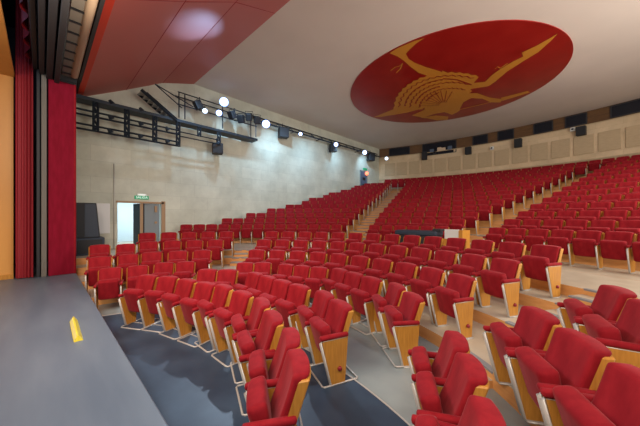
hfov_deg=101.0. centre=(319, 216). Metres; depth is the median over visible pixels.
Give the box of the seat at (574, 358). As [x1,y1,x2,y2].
[506,327,615,425]
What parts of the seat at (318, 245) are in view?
seat, backrest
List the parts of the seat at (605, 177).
backrest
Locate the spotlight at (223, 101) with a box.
[219,97,228,106]
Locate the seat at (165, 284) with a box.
[142,276,178,332]
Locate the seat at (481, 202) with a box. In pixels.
[476,200,489,206]
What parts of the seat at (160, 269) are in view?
seat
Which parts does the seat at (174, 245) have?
seat, backrest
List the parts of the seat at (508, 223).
seat, backrest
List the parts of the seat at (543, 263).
panel, seat, backrest, armrest, panel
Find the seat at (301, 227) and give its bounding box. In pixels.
[297,224,308,237]
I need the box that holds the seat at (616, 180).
[606,178,624,184]
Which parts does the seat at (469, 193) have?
backrest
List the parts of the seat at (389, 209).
backrest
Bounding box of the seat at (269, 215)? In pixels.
[266,213,275,222]
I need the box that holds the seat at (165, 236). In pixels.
[158,232,177,251]
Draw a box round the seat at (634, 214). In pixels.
[627,209,639,219]
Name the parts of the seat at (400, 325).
panel, seat, sled frame, armrest, panel, backrest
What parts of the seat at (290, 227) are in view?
backrest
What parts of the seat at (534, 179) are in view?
backrest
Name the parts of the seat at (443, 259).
seat, backrest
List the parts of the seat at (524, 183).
backrest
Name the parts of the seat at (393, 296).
panel, sled frame, seat, backrest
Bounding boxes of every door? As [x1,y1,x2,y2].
[133,203,158,244]
[360,170,366,185]
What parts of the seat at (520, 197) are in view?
seat, backrest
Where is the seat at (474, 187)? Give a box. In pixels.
[473,186,482,191]
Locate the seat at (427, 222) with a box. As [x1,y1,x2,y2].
[422,219,436,226]
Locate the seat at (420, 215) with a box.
[412,212,424,220]
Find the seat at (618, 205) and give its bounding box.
[611,201,638,215]
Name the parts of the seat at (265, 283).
seat, backrest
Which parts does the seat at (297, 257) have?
seat, backrest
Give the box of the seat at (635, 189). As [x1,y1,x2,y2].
[631,186,639,192]
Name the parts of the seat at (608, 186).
backrest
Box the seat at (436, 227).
[434,226,448,238]
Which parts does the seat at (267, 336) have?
sled frame, panel, armrest, panel, seat, armrest, backrest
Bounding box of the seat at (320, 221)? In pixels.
[317,218,327,228]
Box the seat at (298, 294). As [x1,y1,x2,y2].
[275,283,310,327]
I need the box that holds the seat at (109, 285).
[93,267,123,309]
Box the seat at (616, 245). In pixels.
[600,231,635,273]
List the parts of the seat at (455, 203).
backrest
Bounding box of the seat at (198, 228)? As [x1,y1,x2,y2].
[193,224,205,238]
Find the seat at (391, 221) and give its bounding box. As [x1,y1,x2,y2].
[385,218,397,226]
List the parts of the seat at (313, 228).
seat, backrest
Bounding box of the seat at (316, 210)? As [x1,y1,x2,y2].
[313,208,321,213]
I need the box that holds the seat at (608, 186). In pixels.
[597,183,616,193]
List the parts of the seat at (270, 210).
backrest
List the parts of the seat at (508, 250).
seat, backrest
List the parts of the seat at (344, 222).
seat, backrest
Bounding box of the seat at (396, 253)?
[380,245,407,271]
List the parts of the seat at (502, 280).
panel, seat, backrest, armrest, panel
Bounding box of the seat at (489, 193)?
[486,191,498,195]
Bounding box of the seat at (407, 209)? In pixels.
[404,207,415,216]
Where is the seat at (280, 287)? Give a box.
[259,279,291,327]
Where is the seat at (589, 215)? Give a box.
[576,210,601,225]
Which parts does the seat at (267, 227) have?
seat, backrest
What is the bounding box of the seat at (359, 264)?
[343,255,369,272]
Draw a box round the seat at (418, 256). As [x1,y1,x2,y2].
[401,247,431,276]
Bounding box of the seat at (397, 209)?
[393,207,404,212]
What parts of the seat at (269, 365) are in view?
seat, armrest, armrest, panel, panel, backrest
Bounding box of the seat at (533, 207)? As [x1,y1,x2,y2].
[528,204,547,216]
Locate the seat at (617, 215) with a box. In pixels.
[600,210,629,225]
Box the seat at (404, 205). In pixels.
[398,203,407,210]
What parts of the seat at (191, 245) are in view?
seat, backrest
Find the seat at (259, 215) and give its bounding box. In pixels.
[256,213,265,218]
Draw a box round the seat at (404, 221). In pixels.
[397,218,410,226]
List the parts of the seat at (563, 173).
backrest, seat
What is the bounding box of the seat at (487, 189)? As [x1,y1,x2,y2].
[485,188,495,194]
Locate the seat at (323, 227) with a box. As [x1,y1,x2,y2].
[319,224,330,238]
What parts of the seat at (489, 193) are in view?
backrest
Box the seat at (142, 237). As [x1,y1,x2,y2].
[136,233,155,251]
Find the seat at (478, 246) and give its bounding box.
[460,239,494,269]
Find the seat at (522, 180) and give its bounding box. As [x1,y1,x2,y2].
[515,179,526,183]
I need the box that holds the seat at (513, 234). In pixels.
[504,228,527,254]
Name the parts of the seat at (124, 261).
seat, backrest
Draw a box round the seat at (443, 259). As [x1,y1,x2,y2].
[423,250,457,283]
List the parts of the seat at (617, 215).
seat, backrest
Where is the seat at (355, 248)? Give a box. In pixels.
[342,242,365,264]
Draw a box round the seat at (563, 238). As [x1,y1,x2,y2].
[547,229,575,265]
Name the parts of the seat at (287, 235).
seat, backrest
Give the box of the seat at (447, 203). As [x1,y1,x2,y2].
[439,201,451,206]
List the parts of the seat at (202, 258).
seat, backrest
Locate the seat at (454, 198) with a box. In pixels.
[451,197,462,201]
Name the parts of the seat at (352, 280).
seat, backrest, panel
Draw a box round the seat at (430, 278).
[405,267,445,324]
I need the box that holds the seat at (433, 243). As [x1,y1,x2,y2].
[419,236,442,259]
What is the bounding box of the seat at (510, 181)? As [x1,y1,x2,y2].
[504,180,514,184]
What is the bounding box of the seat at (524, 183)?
[518,182,530,199]
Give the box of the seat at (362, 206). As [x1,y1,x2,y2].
[356,204,364,219]
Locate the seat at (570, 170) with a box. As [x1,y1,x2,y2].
[561,167,573,181]
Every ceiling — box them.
[1,0,70,38]
[83,0,184,95]
[127,0,236,89]
[163,0,289,83]
[195,0,639,148]
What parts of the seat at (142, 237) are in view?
seat, backrest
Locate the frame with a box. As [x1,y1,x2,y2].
[28,0,104,86]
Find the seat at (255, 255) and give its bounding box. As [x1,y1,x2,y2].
[243,249,265,263]
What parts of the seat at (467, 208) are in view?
backrest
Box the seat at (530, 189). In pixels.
[522,185,535,203]
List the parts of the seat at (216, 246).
seat, backrest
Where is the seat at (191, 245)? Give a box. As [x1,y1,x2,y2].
[183,240,203,260]
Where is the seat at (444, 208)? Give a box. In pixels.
[438,206,450,215]
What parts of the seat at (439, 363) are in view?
seat, panel, armrest, panel, armrest, backrest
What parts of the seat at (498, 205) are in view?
seat, backrest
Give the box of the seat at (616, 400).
[539,362,639,425]
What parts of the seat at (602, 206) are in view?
seat, backrest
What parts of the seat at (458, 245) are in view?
seat, backrest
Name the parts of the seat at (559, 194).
backrest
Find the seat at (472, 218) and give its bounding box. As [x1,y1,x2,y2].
[463,212,478,234]
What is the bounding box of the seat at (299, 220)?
[296,218,306,227]
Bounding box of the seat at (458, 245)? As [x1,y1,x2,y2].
[437,238,467,263]
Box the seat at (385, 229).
[380,225,392,240]
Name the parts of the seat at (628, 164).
backrest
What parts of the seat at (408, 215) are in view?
backrest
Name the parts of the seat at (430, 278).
seat, panel, backrest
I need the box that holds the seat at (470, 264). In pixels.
[447,253,487,305]
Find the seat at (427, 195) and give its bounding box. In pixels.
[422,194,431,198]
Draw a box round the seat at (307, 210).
[304,208,312,213]
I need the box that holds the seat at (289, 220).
[286,218,295,227]
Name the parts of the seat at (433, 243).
seat, backrest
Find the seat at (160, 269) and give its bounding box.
[152,262,174,276]
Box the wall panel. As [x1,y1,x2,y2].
[97,203,109,233]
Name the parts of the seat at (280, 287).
seat, backrest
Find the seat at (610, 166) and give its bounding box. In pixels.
[600,165,614,171]
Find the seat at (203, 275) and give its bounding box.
[196,269,217,282]
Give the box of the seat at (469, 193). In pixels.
[463,192,474,199]
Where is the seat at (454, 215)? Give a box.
[449,212,463,219]
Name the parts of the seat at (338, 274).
seat, backrest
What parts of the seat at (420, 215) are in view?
backrest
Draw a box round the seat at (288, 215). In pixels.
[285,213,294,218]
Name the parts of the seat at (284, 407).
seat, armrest, backrest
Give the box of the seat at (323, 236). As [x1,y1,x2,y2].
[310,232,328,245]
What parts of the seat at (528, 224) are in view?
seat, backrest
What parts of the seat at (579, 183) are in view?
backrest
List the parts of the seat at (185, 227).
seat, backrest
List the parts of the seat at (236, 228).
seat, backrest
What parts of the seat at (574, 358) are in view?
armrest, panel, seat, armrest, backrest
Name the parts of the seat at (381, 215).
backrest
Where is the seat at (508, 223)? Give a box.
[500,219,521,228]
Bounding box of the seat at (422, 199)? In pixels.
[420,198,429,202]
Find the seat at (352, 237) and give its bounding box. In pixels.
[345,233,362,250]
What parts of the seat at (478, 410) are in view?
seat, armrest, backrest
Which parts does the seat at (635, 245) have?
seat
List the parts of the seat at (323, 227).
backrest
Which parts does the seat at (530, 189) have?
backrest, seat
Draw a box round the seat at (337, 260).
[321,253,348,278]
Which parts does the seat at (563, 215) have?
seat, backrest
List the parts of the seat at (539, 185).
backrest, seat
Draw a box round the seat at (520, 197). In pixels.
[512,189,525,208]
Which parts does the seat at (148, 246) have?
seat, backrest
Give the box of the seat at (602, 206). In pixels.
[587,202,612,213]
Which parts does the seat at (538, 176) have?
backrest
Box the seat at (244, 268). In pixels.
[236,262,253,284]
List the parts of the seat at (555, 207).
seat, backrest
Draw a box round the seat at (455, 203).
[451,201,463,207]
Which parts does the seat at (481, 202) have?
backrest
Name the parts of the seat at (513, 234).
seat, backrest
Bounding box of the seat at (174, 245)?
[161,240,181,261]
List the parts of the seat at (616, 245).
seat, backrest, panel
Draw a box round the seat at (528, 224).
[520,219,542,233]
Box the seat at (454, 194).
[452,193,462,197]
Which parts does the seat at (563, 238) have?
seat, backrest, panel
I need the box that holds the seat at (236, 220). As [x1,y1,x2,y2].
[233,218,243,228]
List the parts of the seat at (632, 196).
seat, backrest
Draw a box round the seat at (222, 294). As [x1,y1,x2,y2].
[194,284,233,352]
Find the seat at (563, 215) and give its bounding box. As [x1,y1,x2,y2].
[554,210,577,225]
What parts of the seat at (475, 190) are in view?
backrest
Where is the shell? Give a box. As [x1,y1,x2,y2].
[0,0,14,279]
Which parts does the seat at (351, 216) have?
seat, backrest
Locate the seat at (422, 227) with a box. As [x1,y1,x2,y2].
[420,226,433,229]
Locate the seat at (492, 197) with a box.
[488,195,501,214]
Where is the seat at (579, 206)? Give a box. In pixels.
[566,202,588,216]
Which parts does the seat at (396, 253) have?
seat, backrest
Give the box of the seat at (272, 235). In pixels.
[264,231,278,248]
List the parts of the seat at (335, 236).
seat, backrest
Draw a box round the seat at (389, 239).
[380,234,400,253]
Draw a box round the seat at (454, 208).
[450,206,463,212]
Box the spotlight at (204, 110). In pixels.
[202,106,207,113]
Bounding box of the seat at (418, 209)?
[415,207,426,216]
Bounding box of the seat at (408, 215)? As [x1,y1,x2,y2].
[400,212,412,222]
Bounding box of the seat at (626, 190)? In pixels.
[608,187,630,197]
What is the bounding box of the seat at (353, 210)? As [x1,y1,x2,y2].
[350,208,360,224]
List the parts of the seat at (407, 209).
backrest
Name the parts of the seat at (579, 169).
seat, backrest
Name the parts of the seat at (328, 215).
backrest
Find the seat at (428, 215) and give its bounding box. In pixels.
[424,212,436,218]
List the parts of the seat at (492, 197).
backrest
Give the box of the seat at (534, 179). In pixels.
[527,178,538,194]
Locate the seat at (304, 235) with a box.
[294,231,311,248]
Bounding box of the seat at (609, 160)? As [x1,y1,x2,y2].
[602,158,614,165]
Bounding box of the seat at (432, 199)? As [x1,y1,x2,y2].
[430,198,440,201]
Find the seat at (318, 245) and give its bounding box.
[306,240,327,259]
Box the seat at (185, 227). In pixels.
[178,224,192,240]
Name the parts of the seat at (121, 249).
seat, backrest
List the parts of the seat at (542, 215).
seat, backrest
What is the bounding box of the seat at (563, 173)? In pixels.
[554,170,566,185]
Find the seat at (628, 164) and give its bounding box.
[616,163,631,169]
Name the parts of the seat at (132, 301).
panel, seat, sled frame, panel, backrest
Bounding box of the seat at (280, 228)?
[275,224,285,237]
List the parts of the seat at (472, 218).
seat, backrest, panel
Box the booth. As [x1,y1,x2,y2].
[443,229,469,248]
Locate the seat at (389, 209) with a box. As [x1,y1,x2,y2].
[383,207,393,216]
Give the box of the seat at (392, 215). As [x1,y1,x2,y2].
[389,212,400,219]
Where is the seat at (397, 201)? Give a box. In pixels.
[391,199,399,206]
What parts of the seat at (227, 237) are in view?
seat, backrest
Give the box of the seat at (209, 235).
[200,231,215,249]
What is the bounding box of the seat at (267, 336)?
[232,309,283,415]
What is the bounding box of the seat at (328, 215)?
[324,213,334,222]
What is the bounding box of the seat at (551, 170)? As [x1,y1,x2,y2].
[549,168,560,171]
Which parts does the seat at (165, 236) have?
seat, backrest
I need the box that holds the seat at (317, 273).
[305,266,328,306]
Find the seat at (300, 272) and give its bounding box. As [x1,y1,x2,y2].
[288,265,311,306]
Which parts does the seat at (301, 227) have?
seat, backrest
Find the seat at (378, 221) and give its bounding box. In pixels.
[374,218,385,225]
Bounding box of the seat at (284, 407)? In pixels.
[242,348,310,425]
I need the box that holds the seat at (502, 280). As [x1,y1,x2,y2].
[474,258,521,317]
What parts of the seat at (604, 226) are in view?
seat, backrest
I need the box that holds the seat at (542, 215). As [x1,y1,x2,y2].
[534,211,555,222]
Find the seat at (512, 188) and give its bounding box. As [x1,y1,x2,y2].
[509,186,521,203]
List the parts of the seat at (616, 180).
backrest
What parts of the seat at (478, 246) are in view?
seat, backrest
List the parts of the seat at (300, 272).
seat, backrest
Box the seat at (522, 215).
[516,211,535,220]
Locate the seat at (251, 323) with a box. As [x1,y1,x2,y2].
[230,297,270,383]
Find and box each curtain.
[15,0,32,277]
[20,0,30,59]
[48,79,73,275]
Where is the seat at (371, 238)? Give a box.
[362,233,381,251]
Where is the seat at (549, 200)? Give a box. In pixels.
[541,197,559,208]
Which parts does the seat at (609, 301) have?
panel, armrest, seat, armrest, backrest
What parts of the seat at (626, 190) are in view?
backrest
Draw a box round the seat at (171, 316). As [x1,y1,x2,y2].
[156,278,196,339]
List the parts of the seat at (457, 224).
seat, backrest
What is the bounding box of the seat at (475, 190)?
[474,188,484,195]
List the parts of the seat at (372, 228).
seat, backrest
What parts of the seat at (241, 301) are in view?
panel, seat, sled frame, panel, armrest, backrest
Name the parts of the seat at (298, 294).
seat, panel, backrest, armrest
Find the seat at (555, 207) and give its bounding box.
[546,203,567,216]
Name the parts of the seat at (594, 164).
backrest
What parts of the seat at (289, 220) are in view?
backrest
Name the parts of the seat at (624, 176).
backrest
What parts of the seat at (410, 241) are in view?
seat, backrest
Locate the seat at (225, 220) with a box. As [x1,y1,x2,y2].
[221,218,232,229]
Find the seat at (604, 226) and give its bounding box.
[587,220,617,236]
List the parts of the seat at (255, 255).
seat, backrest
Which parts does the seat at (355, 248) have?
seat, backrest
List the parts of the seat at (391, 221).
backrest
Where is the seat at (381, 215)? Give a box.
[378,213,389,219]
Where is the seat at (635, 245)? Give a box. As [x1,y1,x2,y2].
[631,233,639,261]
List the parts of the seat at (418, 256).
seat, backrest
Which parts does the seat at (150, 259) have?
seat, backrest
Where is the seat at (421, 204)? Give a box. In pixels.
[418,202,428,207]
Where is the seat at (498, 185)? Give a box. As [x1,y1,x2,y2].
[495,184,505,190]
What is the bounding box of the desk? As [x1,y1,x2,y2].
[395,229,443,243]
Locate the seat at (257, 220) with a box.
[254,218,264,224]
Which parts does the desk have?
panel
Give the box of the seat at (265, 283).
[246,275,275,308]
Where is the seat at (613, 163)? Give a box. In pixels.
[606,162,620,166]
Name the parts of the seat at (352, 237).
seat, backrest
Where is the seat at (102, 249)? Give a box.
[86,244,111,259]
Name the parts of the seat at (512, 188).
backrest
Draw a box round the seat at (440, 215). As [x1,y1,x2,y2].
[436,212,450,219]
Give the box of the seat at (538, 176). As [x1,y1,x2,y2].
[535,175,547,190]
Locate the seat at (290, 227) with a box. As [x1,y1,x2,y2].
[286,224,296,238]
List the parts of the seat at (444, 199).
backrest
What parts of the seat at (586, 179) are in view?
backrest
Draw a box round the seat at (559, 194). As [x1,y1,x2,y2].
[552,191,568,201]
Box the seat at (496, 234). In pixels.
[483,227,506,247]
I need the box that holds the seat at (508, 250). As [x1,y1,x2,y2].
[486,242,525,289]
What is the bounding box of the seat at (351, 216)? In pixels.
[344,213,354,230]
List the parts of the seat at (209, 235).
seat, backrest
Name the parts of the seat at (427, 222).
seat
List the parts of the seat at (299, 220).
backrest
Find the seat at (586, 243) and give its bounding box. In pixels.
[572,230,603,268]
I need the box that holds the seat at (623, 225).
[614,220,639,240]
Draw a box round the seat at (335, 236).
[327,232,345,248]
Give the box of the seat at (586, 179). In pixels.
[579,177,594,184]
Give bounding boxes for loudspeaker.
[76,203,99,237]
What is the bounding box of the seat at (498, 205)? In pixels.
[490,200,504,220]
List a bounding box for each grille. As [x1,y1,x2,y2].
[77,239,102,253]
[85,204,98,236]
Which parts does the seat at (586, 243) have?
seat, backrest, panel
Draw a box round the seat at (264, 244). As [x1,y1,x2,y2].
[252,239,271,259]
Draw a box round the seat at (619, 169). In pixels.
[609,167,624,171]
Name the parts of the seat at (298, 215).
backrest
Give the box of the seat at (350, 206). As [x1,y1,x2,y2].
[347,204,355,211]
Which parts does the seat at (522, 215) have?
seat, backrest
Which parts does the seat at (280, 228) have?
seat, backrest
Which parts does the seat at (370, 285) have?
seat, sled frame, armrest, panel, backrest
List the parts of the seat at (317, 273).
seat, backrest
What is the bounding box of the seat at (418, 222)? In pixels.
[409,218,422,226]
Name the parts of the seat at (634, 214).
seat, backrest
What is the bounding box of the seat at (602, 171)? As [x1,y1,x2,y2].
[593,169,607,175]
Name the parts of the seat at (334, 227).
seat, backrest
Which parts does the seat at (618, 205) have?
seat, backrest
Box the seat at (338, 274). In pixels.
[321,268,347,298]
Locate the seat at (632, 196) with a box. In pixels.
[622,193,639,204]
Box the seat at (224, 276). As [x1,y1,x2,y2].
[213,269,238,287]
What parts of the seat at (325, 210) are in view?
backrest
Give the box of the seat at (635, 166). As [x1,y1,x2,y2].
[626,165,639,171]
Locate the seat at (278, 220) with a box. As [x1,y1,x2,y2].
[275,218,285,226]
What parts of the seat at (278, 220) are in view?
backrest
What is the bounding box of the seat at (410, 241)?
[399,235,420,255]
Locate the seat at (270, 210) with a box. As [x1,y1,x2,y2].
[265,208,275,213]
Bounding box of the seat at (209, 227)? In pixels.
[206,224,217,238]
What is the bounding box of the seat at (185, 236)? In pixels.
[180,232,196,249]
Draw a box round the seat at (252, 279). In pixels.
[233,272,262,311]
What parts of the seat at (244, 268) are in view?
seat, backrest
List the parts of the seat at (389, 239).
seat, backrest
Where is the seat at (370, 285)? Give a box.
[350,276,382,334]
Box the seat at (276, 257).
[264,250,285,273]
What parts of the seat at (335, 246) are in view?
seat, backrest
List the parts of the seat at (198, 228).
seat, backrest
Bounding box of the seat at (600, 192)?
[587,189,608,196]
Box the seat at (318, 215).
[315,213,324,218]
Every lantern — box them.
[192,97,203,110]
[227,108,236,119]
[237,113,244,122]
[245,111,252,120]
[253,114,260,123]
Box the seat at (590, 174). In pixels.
[586,172,601,176]
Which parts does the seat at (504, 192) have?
backrest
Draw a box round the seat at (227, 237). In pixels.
[219,231,233,256]
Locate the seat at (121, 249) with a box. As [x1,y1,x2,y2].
[112,244,135,266]
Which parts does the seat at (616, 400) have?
panel, armrest, seat, backrest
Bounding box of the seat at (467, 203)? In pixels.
[463,201,476,207]
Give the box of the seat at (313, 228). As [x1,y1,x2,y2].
[308,224,319,237]
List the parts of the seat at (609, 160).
seat, backrest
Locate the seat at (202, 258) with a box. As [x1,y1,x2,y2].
[191,250,212,273]
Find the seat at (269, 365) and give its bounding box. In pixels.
[244,327,302,425]
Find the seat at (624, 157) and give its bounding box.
[616,156,629,160]
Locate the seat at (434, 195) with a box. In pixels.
[432,194,441,197]
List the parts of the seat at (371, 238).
seat, backrest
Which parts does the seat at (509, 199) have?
seat, backrest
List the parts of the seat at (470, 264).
seat, backrest, panel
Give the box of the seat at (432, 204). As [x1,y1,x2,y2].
[428,202,439,206]
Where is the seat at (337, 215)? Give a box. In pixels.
[334,213,344,218]
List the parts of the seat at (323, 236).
seat, backrest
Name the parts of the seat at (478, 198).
backrest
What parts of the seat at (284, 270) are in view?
seat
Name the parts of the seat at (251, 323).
sled frame, seat, armrest, backrest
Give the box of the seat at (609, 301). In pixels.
[556,284,637,328]
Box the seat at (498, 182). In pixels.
[493,181,502,187]
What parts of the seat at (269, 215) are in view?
backrest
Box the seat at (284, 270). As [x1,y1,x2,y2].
[272,264,294,279]
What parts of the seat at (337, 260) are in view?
seat, backrest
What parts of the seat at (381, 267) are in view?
seat, backrest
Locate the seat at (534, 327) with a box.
[483,306,562,413]
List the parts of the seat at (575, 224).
seat, backrest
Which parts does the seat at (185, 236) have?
seat, backrest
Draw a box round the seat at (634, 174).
[632,172,639,176]
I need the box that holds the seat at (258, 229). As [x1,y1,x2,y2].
[253,224,263,238]
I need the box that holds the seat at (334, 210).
[331,208,340,213]
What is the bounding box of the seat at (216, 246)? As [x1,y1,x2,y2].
[205,239,223,268]
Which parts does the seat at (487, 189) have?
backrest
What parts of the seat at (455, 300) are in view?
panel, seat, backrest, armrest, panel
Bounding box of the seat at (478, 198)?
[475,196,487,200]
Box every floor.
[0,262,167,425]
[76,243,639,388]
[76,255,567,310]
[78,264,523,327]
[88,284,541,425]
[98,298,530,425]
[117,239,159,244]
[177,236,639,270]
[344,230,485,241]
[349,225,489,234]
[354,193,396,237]
[355,220,503,226]
[358,215,516,220]
[365,204,530,210]
[365,209,528,214]
[369,199,541,206]
[373,194,551,203]
[377,190,561,200]
[384,186,564,196]
[386,179,578,192]
[388,176,585,190]
[388,183,570,193]
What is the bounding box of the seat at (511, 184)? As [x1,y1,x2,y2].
[506,183,517,187]
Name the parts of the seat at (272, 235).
seat, backrest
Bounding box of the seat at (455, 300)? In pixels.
[429,273,476,339]
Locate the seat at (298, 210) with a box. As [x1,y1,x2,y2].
[294,208,303,216]
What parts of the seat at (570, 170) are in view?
seat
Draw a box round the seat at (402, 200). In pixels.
[400,199,409,202]
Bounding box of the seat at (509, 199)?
[501,194,515,214]
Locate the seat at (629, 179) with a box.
[625,176,639,182]
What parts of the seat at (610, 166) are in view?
backrest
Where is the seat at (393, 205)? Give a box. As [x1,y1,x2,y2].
[388,203,396,207]
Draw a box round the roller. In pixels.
[70,0,98,78]
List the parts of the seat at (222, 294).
sled frame, seat, armrest, backrest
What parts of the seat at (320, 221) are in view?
backrest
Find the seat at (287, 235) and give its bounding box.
[279,231,294,248]
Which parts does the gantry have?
stair handrail, railing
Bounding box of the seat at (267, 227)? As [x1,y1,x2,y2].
[264,224,274,236]
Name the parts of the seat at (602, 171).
backrest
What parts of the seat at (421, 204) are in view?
backrest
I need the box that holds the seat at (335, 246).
[325,241,345,262]
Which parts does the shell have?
wall panel, skirting, ceiling panel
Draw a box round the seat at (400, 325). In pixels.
[379,291,424,367]
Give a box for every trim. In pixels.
[74,85,75,272]
[76,79,79,93]
[77,0,114,94]
[103,313,410,425]
[116,201,164,232]
[126,0,271,89]
[379,113,639,157]
[379,152,639,180]
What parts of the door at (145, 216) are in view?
post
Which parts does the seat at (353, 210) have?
seat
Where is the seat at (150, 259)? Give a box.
[139,252,162,273]
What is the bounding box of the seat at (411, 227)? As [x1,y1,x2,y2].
[406,225,419,229]
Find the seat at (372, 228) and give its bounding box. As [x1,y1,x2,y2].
[365,225,380,234]
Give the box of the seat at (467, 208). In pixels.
[463,206,477,213]
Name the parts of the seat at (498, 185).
backrest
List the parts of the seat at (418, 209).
backrest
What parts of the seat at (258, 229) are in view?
seat, backrest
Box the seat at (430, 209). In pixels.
[426,207,438,212]
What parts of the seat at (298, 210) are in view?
backrest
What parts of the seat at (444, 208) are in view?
backrest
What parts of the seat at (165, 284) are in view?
sled frame, seat, backrest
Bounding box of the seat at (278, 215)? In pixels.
[276,213,285,217]
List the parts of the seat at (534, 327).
armrest, panel, seat, armrest, backrest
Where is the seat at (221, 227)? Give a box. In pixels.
[218,224,229,237]
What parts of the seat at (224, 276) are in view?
seat, backrest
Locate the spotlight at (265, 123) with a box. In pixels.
[262,120,269,127]
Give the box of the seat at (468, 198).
[463,196,474,201]
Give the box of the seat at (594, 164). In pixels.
[588,160,601,170]
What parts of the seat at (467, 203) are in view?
backrest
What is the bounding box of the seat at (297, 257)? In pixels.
[282,250,306,265]
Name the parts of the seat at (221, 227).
seat, backrest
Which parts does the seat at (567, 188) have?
backrest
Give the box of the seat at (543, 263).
[516,245,563,298]
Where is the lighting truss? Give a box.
[260,118,379,156]
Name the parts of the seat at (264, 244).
seat, backrest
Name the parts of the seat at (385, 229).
seat, backrest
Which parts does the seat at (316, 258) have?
seat, backrest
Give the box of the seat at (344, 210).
[341,208,350,213]
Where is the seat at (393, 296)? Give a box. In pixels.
[369,282,406,346]
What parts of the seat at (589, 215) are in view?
seat, backrest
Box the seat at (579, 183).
[571,181,586,189]
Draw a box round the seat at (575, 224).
[562,219,589,233]
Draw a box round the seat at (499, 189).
[497,187,508,191]
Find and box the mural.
[350,20,572,122]
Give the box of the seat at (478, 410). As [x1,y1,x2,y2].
[411,395,506,425]
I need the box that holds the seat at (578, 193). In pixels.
[569,190,587,196]
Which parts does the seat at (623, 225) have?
seat, backrest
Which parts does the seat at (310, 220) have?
backrest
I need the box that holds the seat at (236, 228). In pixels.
[230,224,241,243]
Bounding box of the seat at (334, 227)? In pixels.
[330,224,341,237]
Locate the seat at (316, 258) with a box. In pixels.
[302,252,327,266]
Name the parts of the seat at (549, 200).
backrest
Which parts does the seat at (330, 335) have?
seat, armrest, sled frame, panel, backrest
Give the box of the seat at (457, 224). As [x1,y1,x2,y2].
[449,219,465,229]
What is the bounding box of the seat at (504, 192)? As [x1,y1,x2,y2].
[499,190,511,208]
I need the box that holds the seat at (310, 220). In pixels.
[306,218,316,228]
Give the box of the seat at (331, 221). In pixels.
[327,218,337,224]
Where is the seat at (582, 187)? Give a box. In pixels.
[579,184,596,191]
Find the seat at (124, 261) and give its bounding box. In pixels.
[117,254,138,281]
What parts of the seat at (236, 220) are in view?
backrest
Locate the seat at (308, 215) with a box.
[305,213,314,218]
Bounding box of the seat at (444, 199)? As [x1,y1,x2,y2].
[440,197,451,202]
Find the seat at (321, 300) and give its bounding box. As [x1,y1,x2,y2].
[295,290,334,365]
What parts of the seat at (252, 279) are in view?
seat, backrest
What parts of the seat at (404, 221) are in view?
backrest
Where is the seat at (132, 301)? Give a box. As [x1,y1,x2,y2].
[118,274,159,329]
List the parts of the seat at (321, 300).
panel, seat, panel, backrest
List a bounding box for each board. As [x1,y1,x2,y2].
[385,163,394,175]
[397,162,406,174]
[409,161,419,173]
[422,159,432,172]
[435,158,445,171]
[449,156,460,170]
[463,154,475,168]
[478,151,491,167]
[495,149,508,165]
[512,146,527,163]
[531,142,547,160]
[551,138,569,158]
[573,134,593,155]
[598,128,620,151]
[625,125,639,147]
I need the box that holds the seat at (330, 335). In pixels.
[309,299,357,388]
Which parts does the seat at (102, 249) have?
seat, backrest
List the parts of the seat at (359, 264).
seat, backrest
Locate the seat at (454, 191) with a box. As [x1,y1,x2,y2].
[452,190,462,194]
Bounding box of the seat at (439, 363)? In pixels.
[407,330,469,409]
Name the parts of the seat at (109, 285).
panel, seat, backrest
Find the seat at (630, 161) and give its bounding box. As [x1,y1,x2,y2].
[621,160,636,163]
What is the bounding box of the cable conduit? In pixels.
[113,164,113,248]
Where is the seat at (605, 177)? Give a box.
[595,175,612,182]
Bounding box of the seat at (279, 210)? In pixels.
[276,208,284,212]
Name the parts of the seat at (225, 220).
backrest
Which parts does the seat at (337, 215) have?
backrest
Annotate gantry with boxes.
[76,84,257,146]
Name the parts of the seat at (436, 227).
backrest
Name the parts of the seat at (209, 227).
backrest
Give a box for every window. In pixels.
[389,146,409,155]
[422,139,455,155]
[472,134,487,144]
[497,129,513,140]
[533,120,552,133]
[565,112,586,127]
[610,99,639,117]
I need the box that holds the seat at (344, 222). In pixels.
[338,218,348,237]
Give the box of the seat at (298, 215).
[295,213,304,220]
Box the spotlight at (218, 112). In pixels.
[216,109,221,115]
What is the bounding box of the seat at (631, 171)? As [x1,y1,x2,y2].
[620,169,637,173]
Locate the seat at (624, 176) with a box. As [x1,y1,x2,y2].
[613,173,631,180]
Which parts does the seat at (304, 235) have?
backrest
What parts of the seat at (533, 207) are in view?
seat, backrest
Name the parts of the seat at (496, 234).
seat, backrest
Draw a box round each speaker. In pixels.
[212,138,222,154]
[278,124,288,138]
[329,143,336,152]
[367,152,374,160]
[421,151,426,159]
[465,146,471,154]
[514,138,521,147]
[576,125,586,136]
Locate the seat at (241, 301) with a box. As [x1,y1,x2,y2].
[208,290,253,366]
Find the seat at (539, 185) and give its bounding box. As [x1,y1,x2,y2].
[531,181,544,197]
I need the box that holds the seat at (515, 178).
[512,177,522,180]
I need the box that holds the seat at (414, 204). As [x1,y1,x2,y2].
[407,202,417,210]
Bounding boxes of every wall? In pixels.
[6,26,55,264]
[61,2,70,72]
[76,83,378,248]
[117,203,159,241]
[379,98,639,156]
[379,114,639,188]
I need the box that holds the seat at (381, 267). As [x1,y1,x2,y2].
[361,258,392,296]
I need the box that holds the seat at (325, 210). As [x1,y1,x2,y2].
[322,208,331,213]
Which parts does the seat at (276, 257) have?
seat, backrest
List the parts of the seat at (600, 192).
backrest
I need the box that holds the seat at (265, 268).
[253,262,271,275]
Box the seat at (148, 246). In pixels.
[136,241,159,262]
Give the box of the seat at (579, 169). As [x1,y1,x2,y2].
[574,163,587,174]
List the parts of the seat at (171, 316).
panel, seat, sled frame, panel, backrest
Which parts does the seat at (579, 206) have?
seat, backrest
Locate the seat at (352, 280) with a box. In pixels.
[334,271,366,324]
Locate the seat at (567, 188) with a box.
[562,186,577,193]

